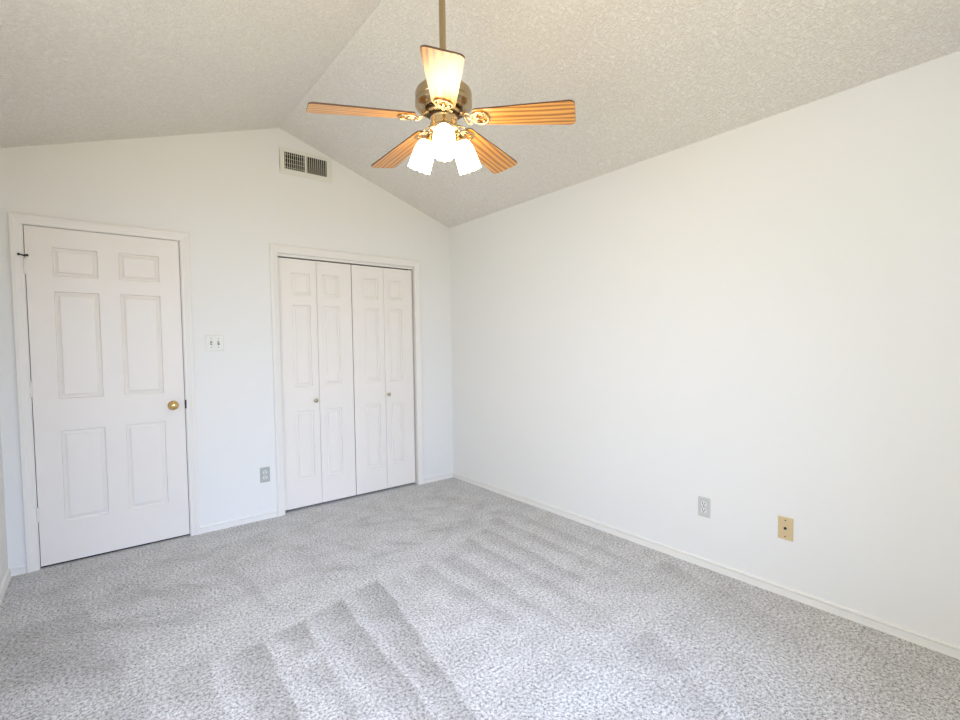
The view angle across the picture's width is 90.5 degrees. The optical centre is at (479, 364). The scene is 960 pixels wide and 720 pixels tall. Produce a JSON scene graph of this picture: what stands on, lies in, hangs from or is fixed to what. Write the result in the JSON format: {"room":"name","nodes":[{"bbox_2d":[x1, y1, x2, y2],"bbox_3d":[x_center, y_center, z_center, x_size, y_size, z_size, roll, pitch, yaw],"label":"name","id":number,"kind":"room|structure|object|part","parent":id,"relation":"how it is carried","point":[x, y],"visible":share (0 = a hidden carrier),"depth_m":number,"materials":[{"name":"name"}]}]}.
{"room":"empty bedroom","nodes":[
{"label":"empty bedroom","id":0,"kind":"room"},
{"bbox_2d":[0,424,7,585],"bbox_3d":[-1.398,0.084,0.921,0.120,2.515,4.520,-3,3,-39],"label":"wall","id":1,"kind":"structure","parent":0,"point":[3,536],"depth_m":2.69,"materials":[{"name":"paint"}]},
{"bbox_2d":[0,568,10,604],"bbox_3d":[-1.368,1.261,1.057,0.012,0.051,4.400,-3,3,-39],"label":"baseboard","id":2,"kind":"structure","parent":1,"relation":"attached to","point":[6,580],"depth_m":2.61,"materials":[{"name":"white paint"}]},
{"bbox_2d":[0,128,452,567],"bbox_3d":[-1.857,-0.314,4.119,3.413,3.061,1.070,-3,3,-39],"label":"wall","id":3,"kind":"structure","parent":0,"point":[228,191],"depth_m":3.47,"materials":[{"name":"paint"}]},
{"bbox_2d":[9,564,26,575],"bbox_3d":[-2.711,1.208,2.791,0.076,0.051,0.012,-3,3,-39],"label":"baseboard","id":4,"kind":"structure","parent":3,"relation":"attached to","point":[21,569],"depth_m":2.79,"materials":[{"name":"white paint"}]},
{"bbox_2d":[17,225,189,566],"bbox_3d":[-2.352,0.188,3.037,0.800,2.031,0.101,-3,3,-39],"label":"door","id":5,"kind":"structure","parent":3,"relation":"in","point":[106,384],"depth_m":3.03,"materials":[{"name":"white paint"}]},
{"bbox_3d":[-2.081,0.281,3.235,0.064,0.064,0.066,-3,3,-39],"label":"knob","id":6,"kind":"part","parent":5,"relation":"part of","materials":[{"name":"gold metal"}]},
{"bbox_2d":[7,212,199,572],"bbox_3d":[-2.381,0.162,3.096,0.896,2.107,0.138,-3,3,-39],"label":"trim","id":7,"kind":"structure","parent":3,"relation":"attached to","point":[16,221],"depth_m":2.83,"materials":[{"name":"white paint"}]},
{"bbox_2d":[205,335,223,350],"bbox_3d":[-1.892,-0.152,3.400,0.115,0.113,0.020,-3,3,-39],"label":"light switch","id":8,"kind":"object","parent":3,"relation":"attached to","point":[213,342],"visible":1,"depth_m":3.40,"materials":[{"name":"white plastic"}]},
{"bbox_2d":[200,510,277,533],"bbox_3d":[-1.778,1.165,3.534,0.526,0.051,0.012,-3,3,-39],"label":"baseboard","id":9,"kind":"structure","parent":3,"relation":"attached to","point":[271,514],"depth_m":3.52,"materials":[{"name":"white paint"}]},
{"bbox_2d":[260,467,269,482],"bbox_3d":[-1.641,0.843,3.637,0.070,0.114,0.008,-3,3,-39],"label":"wall outlet","id":10,"kind":"object","parent":3,"relation":"attached to","point":[265,471],"visible":1,"depth_m":3.63,"materials":[{"name":"grey plastic"}]},
{"bbox_2d":[279,146,331,182],"bbox_3d":[-1.375,-1.577,3.777,0.415,0.199,0.007,-3,3,-39],"label":"air vent","id":11,"kind":"object","parent":3,"relation":"in","point":[291,162],"visible":1,"depth_m":3.77,"materials":[{"name":"white metal"}]},
{"bbox_2d":[278,257,355,510],"bbox_3d":[-1.322,0.154,3.912,0.596,1.989,0.063,-3,3,-39],"label":"door","id":12,"kind":"structure","parent":3,"relation":"in","point":[315,306],"depth_m":3.90,"materials":[{"name":"white paint"}]},
{"bbox_2d":[269,243,423,516],"bbox_3d":[-1.102,0.107,4.115,1.329,2.100,0.138,-3,3,-39],"label":"trim","id":13,"kind":"structure","parent":3,"relation":"attached to","point":[275,250],"depth_m":3.93,"materials":[{"name":"white paint"}]},
{"bbox_2d":[351,265,414,494],"bbox_3d":[-0.854,0.132,4.285,0.588,1.989,0.063,-3,3,-39],"label":"door","id":14,"kind":"structure","parent":3,"relation":"in","point":[381,298],"depth_m":4.28,"materials":[{"name":"white paint"}]},
{"bbox_2d":[424,472,452,483],"bbox_3d":[-0.397,1.102,4.635,0.349,0.051,0.012,-3,3,-39],"label":"baseboard","id":15,"kind":"structure","parent":3,"relation":"attached to","point":[446,475],"depth_m":4.62,"materials":[{"name":"white paint"}]},
{"bbox_2d":[285,483,415,513],"bbox_3d":[-1.193,1.177,4.291,1.244,0.050,0.400,-3,3,-39],"label":"floor","id":16,"kind":"structure","parent":0,"point":[409,484],"depth_m":4.11,"materials":[{"name":"grey carpet"}]},
{"bbox_2d":[0,477,959,719],"bbox_3d":[-0.133,1.230,2.042,3.213,0.001,4.440,-3,3,-39],"label":"floor","id":17,"kind":"structure","parent":0,"point":[452,598],"depth_m":2.17,"materials":[{"name":"grey carpet"}]},
{"bbox_2d":[0,0,959,227],"bbox_3d":[-0.169,-1.540,1.929,3.413,0.736,4.640,-3,3,-39],"label":"ceiling","id":18,"kind":"structure","parent":0,"point":[645,79],"depth_m":2.39,"materials":[{"name":"white paint"}]},
{"bbox_2d":[306,0,575,174],"bbox_3d":[-0.174,-1.274,1.968,1.037,0.940,0.995,-3,3,-39],"label":"ceiling fan","id":19,"kind":"object","parent":18,"relation":"hanging from","point":[443,98],"visible":1,"depth_m":1.89,"materials":[{"name":"brown wood"}]},
{"bbox_3d":[-0.453,-0.973,1.834,0.403,0.006,0.139,-7,16,-21],"label":"blade","id":20,"kind":"part","parent":19,"relation":"part of","materials":[{"name":"brown wood"}]},
{"bbox_3d":[-0.358,-0.990,2.208,0.139,0.006,0.403,-17,7,-39],"label":"blade","id":21,"kind":"part","parent":19,"relation":"part of","materials":[{"name":"brown wood"}]},
{"bbox_3d":[-0.238,-0.881,2.005,0.098,0.126,0.098,24,13,23],"label":"lamp shade","id":22,"kind":"part","parent":19,"relation":"part of","materials":[{"name":"white glass"}]},
{"bbox_3d":[-0.216,-0.950,1.988,0.053,0.054,0.062,-3,3,-39],"label":"light arm","id":23,"kind":"part","parent":19,"relation":"part of","materials":[{"name":"gold metal"}]},
{"bbox_3d":[-0.126,-0.969,1.628,0.139,0.006,0.403,10,7,-5],"label":"blade","id":24,"kind":"part","parent":19,"relation":"part of","materials":[{"name":"brown wood"}]},
{"bbox_3d":[-0.140,-0.876,1.857,0.098,0.126,0.098,-1,-20,-4],"label":"lamp shade","id":25,"kind":"part","parent":19,"relation":"part of","materials":[{"name":"white glass"}]},
{"bbox_3d":[-0.085,-0.952,1.998,0.063,0.054,0.053,-3,3,-39],"label":"light arm","id":26,"kind":"part","parent":19,"relation":"part of","materials":[{"name":"gold metal"}]},
{"bbox_3d":[-0.061,-0.883,2.016,0.098,0.126,0.098,-28,16,-30],"label":"lamp shade","id":27,"kind":"part","parent":19,"relation":"part of","materials":[{"name":"white glass"}]},
{"bbox_3d":[0.027,-0.996,2.233,0.139,0.006,0.403,-12,-9,31],"label":"blade","id":28,"kind":"part","parent":19,"relation":"part of","materials":[{"name":"brown wood"}]},
{"bbox_3d":[0.170,-0.983,1.875,0.403,0.006,0.139,5,-8,14],"label":"blade","id":29,"kind":"part","parent":19,"relation":"part of","materials":[{"name":"brown wood"}]},
{"bbox_2d":[450,51,959,645],"bbox_3d":[1.176,-0.038,2.971,0.120,2.522,4.520,-3,3,-39],"label":"wall","id":30,"kind":"structure","parent":0,"point":[760,320],"depth_m":2.52,"materials":[{"name":"paint"}]},
{"bbox_2d":[698,496,709,517],"bbox_3d":[1.300,0.828,2.763,0.008,0.114,0.070,-3,3,-39],"label":"wall outlet","id":31,"kind":"object","parent":30,"relation":"attached to","point":[703,502],"visible":1,"depth_m":2.76,"materials":[{"name":"grey plastic"}]},
{"bbox_2d":[453,472,959,659],"bbox_3d":[1.102,1.148,3.025,0.012,0.051,4.400,-3,3,-39],"label":"baseboard","id":32,"kind":"structure","parent":30,"relation":"attached to","point":[918,638],"depth_m":2.54,"materials":[{"name":"white paint"}]},
{"bbox_2d":[778,515,793,541],"bbox_3d":[1.559,0.839,2.433,0.014,0.116,0.070,-3,3,-39],"label":"wall plate","id":33,"kind":"object","parent":30,"relation":"attached to","point":[785,524],"visible":1,"depth_m":2.43,"materials":[{"name":"brown plastic"}]}
]}

